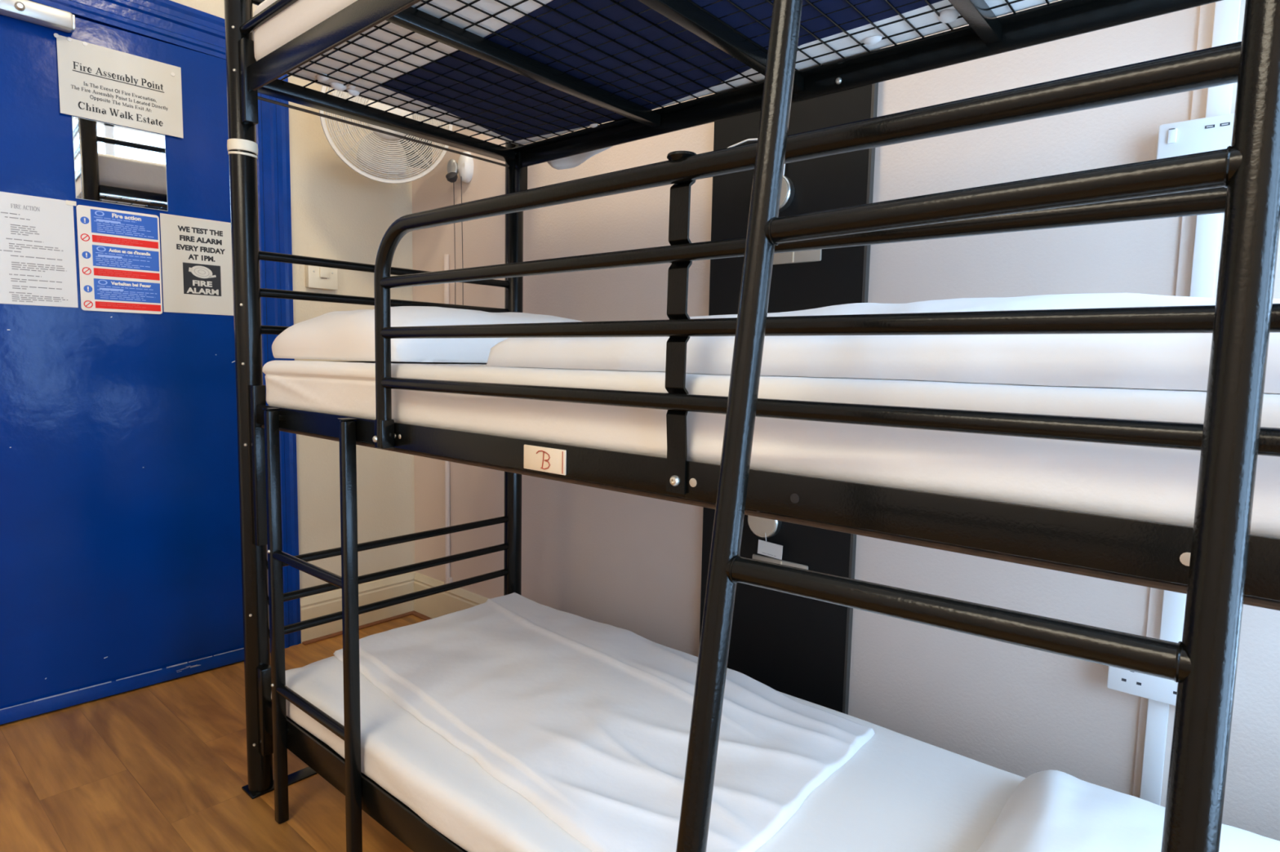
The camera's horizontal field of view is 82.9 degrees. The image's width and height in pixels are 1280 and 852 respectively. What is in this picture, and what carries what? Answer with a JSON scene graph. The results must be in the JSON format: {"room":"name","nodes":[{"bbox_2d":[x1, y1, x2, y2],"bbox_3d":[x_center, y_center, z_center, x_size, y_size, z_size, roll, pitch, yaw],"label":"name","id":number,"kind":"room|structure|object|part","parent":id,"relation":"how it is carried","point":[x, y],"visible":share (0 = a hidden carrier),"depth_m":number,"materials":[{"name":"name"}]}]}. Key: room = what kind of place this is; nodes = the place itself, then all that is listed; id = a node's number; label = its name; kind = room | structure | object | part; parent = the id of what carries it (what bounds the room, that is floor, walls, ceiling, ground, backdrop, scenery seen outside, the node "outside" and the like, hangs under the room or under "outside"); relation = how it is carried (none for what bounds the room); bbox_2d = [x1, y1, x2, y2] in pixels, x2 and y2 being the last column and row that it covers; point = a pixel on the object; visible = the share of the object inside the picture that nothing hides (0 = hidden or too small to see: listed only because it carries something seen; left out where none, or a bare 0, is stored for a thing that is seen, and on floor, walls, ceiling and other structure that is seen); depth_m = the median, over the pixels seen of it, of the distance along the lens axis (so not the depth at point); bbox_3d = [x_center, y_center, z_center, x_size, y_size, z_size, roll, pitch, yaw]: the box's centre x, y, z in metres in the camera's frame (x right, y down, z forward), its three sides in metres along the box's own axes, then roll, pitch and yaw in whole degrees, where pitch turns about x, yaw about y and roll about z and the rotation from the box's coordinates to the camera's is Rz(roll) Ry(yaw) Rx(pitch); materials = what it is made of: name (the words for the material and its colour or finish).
{"room":"dormitory","nodes":[
{"label":"dormitory","id":0,"kind":"room"},
{"bbox_2d":[0,614,424,851],"bbox_3d":[-0.729,0.970,0.762,3.590,0.100,3.200,6,7,40],"label":"floor","id":1,"kind":"structure","parent":0,"point":[161,766],"depth_m":1.68,"materials":[{"name":"brown wood"}]},
{"bbox_2d":[224,0,1279,851],"bbox_3d":[0.131,-0.294,1.204,2.017,2.376,0.800,6,7,40],"label":"bunk bed","id":2,"kind":"object","parent":1,"relation":"on","point":[1160,553],"visible":0.79,"depth_m":1.11,"materials":[{"name":"black metal"}]},
{"bbox_3d":[-0.849,-0.347,1.560,0.052,2.374,0.052,6,7,40],"label":"corner post","id":3,"kind":"part","parent":2,"relation":"part of","materials":[{"name":"black metal"}]},
{"bbox_3d":[-0.873,0.832,1.668,0.060,0.006,0.062,6,7,40],"label":"foot plate","id":4,"kind":"part","parent":2,"relation":"part of","materials":[{"name":"black metal"}]},
{"bbox_3d":[-0.598,-0.923,1.789,0.020,0.020,0.698,6,7,40],"label":"head rail","id":5,"kind":"part","parent":2,"relation":"part of","materials":[{"name":"black metal"}]},
{"bbox_3d":[-0.612,-0.231,1.852,0.020,0.020,0.698,6,7,40],"label":"head rail","id":6,"kind":"part","parent":2,"relation":"part of","materials":[{"name":"black metal"}]},
{"bbox_3d":[-0.812,0.830,1.715,0.040,0.004,0.089,6,7,40],"label":"foot plate","id":7,"kind":"part","parent":2,"relation":"part of","materials":[{"name":"black metal"}]},
{"bbox_3d":[-0.090,-0.647,0.905,1.863,0.048,0.040,6,7,40],"label":"rail","id":8,"kind":"part","parent":2,"relation":"part of","materials":[{"name":"black metal"}]},
{"bbox_3d":[-0.118,0.718,1.029,1.863,0.064,0.040,6,7,40],"label":"rail","id":9,"kind":"part","parent":2,"relation":"part of","materials":[{"name":"black metal"}]},
{"bbox_3d":[0.124,-0.663,1.177,1.924,0.035,0.715,6,7,40],"label":"rod","id":10,"kind":"part","parent":2,"relation":"part of","materials":[{"name":"black metal"}]},
{"bbox_3d":[-0.608,-0.391,1.838,0.020,0.020,0.698,6,7,40],"label":"head rail","id":11,"kind":"part","parent":2,"relation":"part of","materials":[{"name":"black metal"}]},
{"bbox_3d":[-0.610,-0.311,1.845,0.020,0.020,0.698,6,7,40],"label":"head rail","id":12,"kind":"part","parent":2,"relation":"part of","materials":[{"name":"black metal"}]},
{"bbox_3d":[-0.593,-0.749,1.798,0.046,0.027,0.690,6,7,40],"label":"rail","id":13,"kind":"part","parent":2,"relation":"part of","materials":[{"name":"black metal"}]},
{"bbox_3d":[-0.622,0.297,1.900,0.020,0.020,0.698,6,7,40],"label":"head rail","id":14,"kind":"part","parent":2,"relation":"part of","materials":[{"name":"black metal"}]},
{"bbox_3d":[-0.624,0.379,1.908,0.020,0.020,0.698,6,7,40],"label":"head rail","id":15,"kind":"part","parent":2,"relation":"part of","materials":[{"name":"black metal"}]},
{"bbox_3d":[-0.626,0.457,1.915,0.020,0.020,0.698,6,7,40],"label":"head rail","id":16,"kind":"part","parent":2,"relation":"part of","materials":[{"name":"black metal"}]},
{"bbox_3d":[-0.369,-0.388,2.119,0.052,2.374,0.052,6,7,40],"label":"corner post","id":17,"kind":"part","parent":2,"relation":"part of","materials":[{"name":"black metal"}]},
{"bbox_2d":[524,444,566,475],"bbox_3d":[-0.127,0.044,0.958,0.082,0.033,0.004,6,7,40],"label":"tag","id":18,"kind":"object","parent":2,"relation":"attached to","point":[552,460],"visible":1,"depth_m":0.95,"materials":[{"name":"beige paper"}]},
{"bbox_2d":[271,655,1025,851],"bbox_3d":[0.111,0.636,1.283,1.889,0.082,0.725,6,7,40],"label":"mattress","id":19,"kind":"object","parent":2,"relation":"on","point":[898,793],"visible":0.27,"depth_m":1.21,"materials":[{"name":"white fabric"}]},
{"bbox_2d":[333,592,875,851],"bbox_3d":[-0.156,0.551,1.535,1.155,0.047,0.651,6,7,40],"label":"duvet","id":20,"kind":"object","parent":19,"relation":"on","point":[588,721],"visible":0.94,"depth_m":1.38,"materials":[{"name":"white fabric"}]},
{"bbox_2d":[976,769,1279,851],"bbox_3d":[0.670,0.599,0.886,0.485,0.087,0.558,6,7,40],"label":"pillow","id":21,"kind":"object","parent":19,"relation":"on","point":[1050,811],"visible":0.89,"depth_m":1.01,"materials":[{"name":"white fabric"}]},
{"bbox_2d":[253,0,1058,169],"bbox_3d":[0.158,-0.726,1.187,1.895,0.190,0.779,6,7,40],"label":"mattress","id":22,"kind":"object","parent":2,"relation":"on","point":[302,15],"visible":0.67,"depth_m":1.39,"materials":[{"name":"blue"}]},
{"bbox_3d":[-0.104,0.042,0.968,1.863,0.042,0.040,6,7,40],"label":"rail","id":23,"kind":"part","parent":2,"relation":"part of","materials":[{"name":"black metal"}]},
{"bbox_3d":[0.110,0.037,1.241,1.924,0.030,0.715,6,7,40],"label":"rod","id":24,"kind":"part","parent":2,"relation":"part of","materials":[{"name":"black metal"}]},
{"bbox_2d":[262,360,1279,538],"bbox_3d":[0.123,-0.041,1.223,1.892,0.108,0.724,6,7,40],"label":"mattress","id":25,"kind":"object","parent":2,"relation":"on","point":[1144,483],"visible":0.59,"depth_m":0.68,"materials":[{"name":"white fabric"}]},
{"bbox_2d":[271,306,581,363],"bbox_3d":[-0.400,-0.204,1.656,0.510,0.114,0.671,6,7,40],"label":"pillow","id":26,"kind":"object","parent":25,"relation":"on","point":[348,335],"visible":0.58,"depth_m":1.39,"materials":[{"name":"white fabric"}]},
{"bbox_2d":[483,293,1279,393],"bbox_3d":[0.416,-0.119,0.987,1.154,0.108,0.700,6,7,40],"label":"duvet","id":27,"kind":"object","parent":25,"relation":"on","point":[1164,361],"visible":0.59,"depth_m":0.71,"materials":[{"name":"white fabric"}]},
{"bbox_3d":[0.087,-0.099,0.749,1.357,0.365,0.025,6,7,40],"label":"guard rail","id":28,"kind":"part","parent":2,"relation":"part of","materials":[{"name":"black metal"}]},
{"bbox_3d":[0.365,-0.686,1.436,1.911,0.048,0.033,6,7,40],"label":"rail","id":29,"kind":"part","parent":2,"relation":"part of","materials":[{"name":"black metal"}]},
{"bbox_2d":[675,0,1279,851],"bbox_3d":[0.188,0.160,0.489,0.330,1.604,0.298,6,7,40],"label":"ladder","id":30,"kind":"object","parent":1,"relation":"on","point":[1203,665],"visible":1,"depth_m":0.40,"materials":[{"name":"black metal"}]},
{"bbox_2d":[169,0,414,598],"bbox_3d":[-1.949,-0.586,1.695,0.300,2.780,3.000,6,7,40],"label":"wall","id":31,"kind":"structure","parent":0,"point":[339,213],"depth_m":2.55,"materials":[{"name":"paint"}]},
{"bbox_2d":[0,14,244,724],"bbox_3d":[-1.552,-0.153,1.991,0.053,1.870,0.883,6,7,43],"label":"door","id":32,"kind":"structure","parent":31,"relation":"in","point":[121,566],"depth_m":2.05,"materials":[{"name":"blue"}]},
{"bbox_2d":[0,0,75,32],"bbox_3d":[-1.557,-1.049,1.818,0.055,0.042,0.220,6,7,43],"label":"door closer","id":33,"kind":"object","parent":32,"relation":"attached to","point":[26,11],"depth_m":1.84,"materials":[{"name":"silver metal"}]},
{"bbox_2d":[0,191,78,307],"bbox_3d":[-1.625,-0.455,1.850,0.002,0.283,0.306,6,7,43],"label":"paper notice","id":34,"kind":"object","parent":32,"relation":"attached to","point":[37,256],"visible":1,"depth_m":1.90,"materials":[{"name":"white paper"}]},
{"bbox_2d":[0,212,67,302],"bbox_3d":[-1.609,-0.434,1.868,0.001,0.223,0.205,6,7,43],"label":"print","id":35,"kind":"object","parent":34,"relation":"attached to","point":[33,246],"depth_m":1.89,"materials":[{"name":"grey paper"}]},
{"bbox_2d":[53,33,183,138],"bbox_3d":[-1.428,-0.931,1.997,0.002,0.201,0.289,6,7,43],"label":"paper notice","id":36,"kind":"object","parent":32,"relation":"attached to","point":[96,82],"visible":1,"depth_m":1.99,"materials":[{"name":"grey paper"}]},
{"bbox_2d":[75,204,162,314],"bbox_3d":[-1.453,-0.460,2.029,0.002,0.282,0.190,6,7,43],"label":"sign","id":37,"kind":"object","parent":32,"relation":"attached to","point":[119,257],"visible":1,"depth_m":2.02,"materials":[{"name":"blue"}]},
{"bbox_2d":[96,236,138,244],"bbox_3d":[-1.452,-0.515,2.023,0.001,0.011,0.106,6,7,43],"label":"print","id":38,"kind":"object","parent":37,"relation":"on","point":[100,240],"depth_m":2.02,"materials":[{"name":"red"}]},
{"bbox_2d":[99,302,140,307],"bbox_3d":[-1.455,-0.339,2.040,0.001,0.006,0.108,6,7,43],"label":"print","id":39,"kind":"object","parent":37,"relation":"on","point":[101,304],"depth_m":2.03,"materials":[{"name":"red"}]},
{"bbox_2d":[97,270,142,277],"bbox_3d":[-1.452,-0.427,2.033,0.001,0.011,0.111,6,7,43],"label":"print","id":40,"kind":"object","parent":37,"relation":"on","point":[101,273],"depth_m":2.03,"materials":[{"name":"red"}]},
{"bbox_2d":[95,246,151,268],"bbox_3d":[-1.447,-0.472,2.033,0.001,0.050,0.131,6,7,43],"label":"print","id":41,"kind":"object","parent":37,"relation":"on","point":[106,257],"depth_m":2.03,"materials":[{"name":"blue"}]},
{"bbox_2d":[93,211,153,237],"bbox_3d":[-1.443,-0.565,2.027,0.001,0.055,0.138,6,7,43],"label":"print","id":42,"kind":"object","parent":37,"relation":"on","point":[106,224],"depth_m":2.02,"materials":[{"name":"blue"}]},
{"bbox_3d":[-1.442,-0.563,2.029,0.001,0.062,0.155,6,7,43],"label":"blue panel","id":43,"kind":"part","parent":37,"relation":"part of","materials":[{"name":"blue"}]},
{"bbox_2d":[97,280,154,301],"bbox_3d":[-1.446,-0.382,2.045,0.001,0.050,0.140,6,7,43],"label":"print","id":44,"kind":"object","parent":37,"relation":"on","point":[107,290],"depth_m":2.04,"materials":[{"name":"blue"}]},
{"bbox_3d":[-1.444,-0.471,2.037,0.001,0.057,0.155,6,7,43],"label":"blue panel","id":45,"kind":"part","parent":37,"relation":"part of","materials":[{"name":"blue"}]},
{"bbox_3d":[-1.446,-0.381,2.045,0.001,0.057,0.155,6,7,43],"label":"blue panel","id":46,"kind":"part","parent":37,"relation":"part of","materials":[{"name":"blue"}]},
{"bbox_2d":[71,115,168,211],"bbox_3d":[-1.441,-0.723,2.014,0.004,0.214,0.213,6,7,43],"label":"mirror","id":47,"kind":"object","parent":32,"relation":"attached to","point":[113,164],"visible":1,"depth_m":2.01,"materials":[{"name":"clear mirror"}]},
{"bbox_2d":[160,213,233,315],"bbox_3d":[-1.317,-0.478,2.173,0.002,0.282,0.202,6,7,43],"label":"paper notice","id":48,"kind":"object","parent":32,"relation":"attached to","point":[197,268],"visible":1,"depth_m":2.16,"materials":[{"name":"grey paper"}]},
{"bbox_2d":[27,0,301,648],"bbox_3d":[-1.590,-0.214,2.002,0.144,2.000,1.200,6,7,40],"label":"trim","id":49,"kind":"structure","parent":31,"relation":"attached to","point":[167,21],"depth_m":2.32,"materials":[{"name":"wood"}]},
{"bbox_2d":[305,265,337,290],"bbox_3d":[-1.082,-0.508,2.462,0.036,0.084,0.102,6,7,40],"label":"wall switch","id":50,"kind":"object","parent":31,"relation":"attached to","point":[319,277],"visible":0.77,"depth_m":2.45,"materials":[{"name":"beige plastic"}]},
{"bbox_2d":[320,266,329,278],"bbox_3d":[-1.068,-0.521,2.454,0.006,0.038,0.033,6,7,40],"label":"rocker switch","id":51,"kind":"object","parent":50,"relation":"attached to","point":[324,272],"depth_m":2.45,"materials":[{"name":"beige plastic"}]},
{"bbox_2d":[299,571,416,643],"bbox_3d":[-1.027,0.662,2.676,0.016,0.155,0.454,6,7,40],"label":"baseboard","id":52,"kind":"structure","parent":31,"relation":"attached to","point":[329,602],"depth_m":2.67,"materials":[{"name":"beige wood"}]},
{"bbox_2d":[319,85,452,183],"bbox_3d":[-0.882,-0.988,2.393,0.387,0.390,0.428,-3,7,-40],"label":"wall fan","id":53,"kind":"object","parent":31,"relation":"attached to","point":[380,153],"visible":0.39,"depth_m":2.30,"materials":[{"name":"white plastic"}]},
{"bbox_2d":[411,0,1279,840],"bbox_3d":[0.233,-0.557,1.871,3.390,2.780,0.100,6,7,40],"label":"wall","id":54,"kind":"structure","parent":0,"point":[633,563],"depth_m":1.51,"materials":[{"name":"paint"}]},
{"bbox_2d":[302,610,431,644],"bbox_3d":[-0.165,0.822,1.937,2.274,0.006,0.438,6,7,40],"label":"trim","id":55,"kind":"structure","parent":54,"relation":"attached to","point":[424,617],"depth_m":2.69,"materials":[{"name":"beige wood"}]},
{"bbox_2d":[443,254,452,584],"bbox_3d":[-0.702,-0.008,2.634,0.035,1.210,0.021,6,7,40],"label":"conduit pipe","id":56,"kind":"object","parent":54,"relation":"attached to","point":[447,579],"visible":0.51,"depth_m":2.65,"materials":[{"name":"paint"}]},
{"bbox_2d":[413,572,488,618],"bbox_3d":[0.004,0.737,2.086,2.324,0.155,0.016,6,7,40],"label":"baseboard","id":57,"kind":"structure","parent":54,"relation":"attached to","point":[437,605],"depth_m":2.72,"materials":[{"name":"beige wood"}]},
{"bbox_2d":[445,151,473,305],"bbox_3d":[-0.620,-0.580,2.504,0.095,0.717,0.055,1,5,-1],"label":"switch","id":58,"kind":"object","parent":54,"relation":"attached to","point":[464,167],"visible":0.91,"depth_m":2.46,"materials":[{"name":"white plastic"}]},
{"bbox_3d":[-0.642,-0.850,2.470,0.040,0.038,0.038,6,7,40],"label":"pull knob","id":59,"kind":"part","parent":58,"relation":"part of","materials":[{"name":"grey plastic"}]},
{"bbox_3d":[-0.645,-0.539,2.524,0.004,0.630,0.009,6,7,40],"label":"cord","id":60,"kind":"part","parent":58,"relation":"part of","materials":[{"name":"white fabric"}]},
{"bbox_3d":[-0.612,-0.536,2.496,0.004,0.630,0.009,6,7,40],"label":"cord","id":61,"kind":"part","parent":58,"relation":"part of","materials":[{"name":"white fabric"}]},
{"bbox_2d":[699,48,879,715],"bbox_3d":[0.339,-0.310,1.719,0.414,2.280,0.018,6,7,40],"label":"wall panel","id":62,"kind":"object","parent":54,"relation":"attached to","point":[797,646],"visible":0.23,"depth_m":1.70,"materials":[{"name":"black"}]},
{"bbox_2d":[728,138,794,212],"bbox_3d":[0.270,-0.597,1.728,0.212,0.182,0.028,6,7,40],"label":"wall lamp","id":63,"kind":"object","parent":62,"relation":"attached to","point":[787,195],"visible":0.37,"depth_m":1.67,"materials":[{"name":"silver metal"}]},
{"bbox_3d":[0.267,-0.637,1.738,0.189,0.104,0.010,6,7,42],"label":"lamp cord","id":64,"kind":"part","parent":63,"relation":"part of","materials":[{"name":"white plastic"}]},
{"bbox_2d":[747,512,782,538],"bbox_3d":[0.302,0.230,1.761,0.084,0.084,0.028,6,7,40],"label":"wall lamp","id":65,"kind":"object","parent":62,"relation":"attached to","point":[758,526],"visible":0.61,"depth_m":1.75,"materials":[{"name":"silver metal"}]},
{"bbox_2d":[757,533,782,559],"bbox_3d":[0.312,0.286,1.735,0.068,0.056,0.004,6,7,40],"label":"card","id":66,"kind":"object","parent":65,"relation":"hanging from","point":[766,548],"visible":1,"depth_m":1.73,"materials":[{"name":"white paper"}]},
{"bbox_2d":[752,554,808,569],"bbox_3d":[0.336,0.339,1.750,0.152,0.033,0.011,6,7,40],"label":"wall plate","id":67,"kind":"object","parent":62,"relation":"attached to","point":[756,557],"visible":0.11,"depth_m":1.75,"materials":[{"name":"beige"}]},
{"bbox_2d":[773,249,822,265],"bbox_3d":[0.352,-0.412,1.682,0.152,0.069,0.011,6,7,40],"label":"wall plate","id":68,"kind":"object","parent":62,"relation":"attached to","point":[814,255],"visible":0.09,"depth_m":1.67,"materials":[{"name":"beige"}]},
{"bbox_2d":[1106,666,1177,706],"bbox_3d":[0.905,0.433,1.262,0.146,0.086,0.044,6,7,40],"label":"wall socket","id":69,"kind":"object","parent":54,"relation":"attached to","point":[1152,687],"visible":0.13,"depth_m":1.26,"materials":[{"name":"white plastic"}]},
{"bbox_2d":[1132,0,1245,807],"bbox_3d":[0.942,-0.560,1.182,0.063,2.620,0.020,6,7,40],"label":"conduit pipe","id":70,"kind":"object","parent":54,"relation":"attached to","point":[1220,23],"visible":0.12,"depth_m":1.22,"materials":[{"name":"paint"}]},
{"bbox_2d":[1155,113,1234,159],"bbox_3d":[0.930,-0.455,1.176,0.146,0.086,0.044,6,7,40],"label":"wall socket","id":71,"kind":"object","parent":54,"relation":"attached to","point":[1211,133],"visible":0.47,"depth_m":1.18,"materials":[{"name":"white plastic"}]},
{"bbox_2d":[1167,128,1177,143],"bbox_3d":[0.877,-0.478,1.193,0.012,0.023,0.004,6,7,40],"label":"rocker switch","id":72,"kind":"object","parent":71,"relation":"attached to","point":[1171,132],"depth_m":1.19,"materials":[{"name":"white plastic"}]}
]}

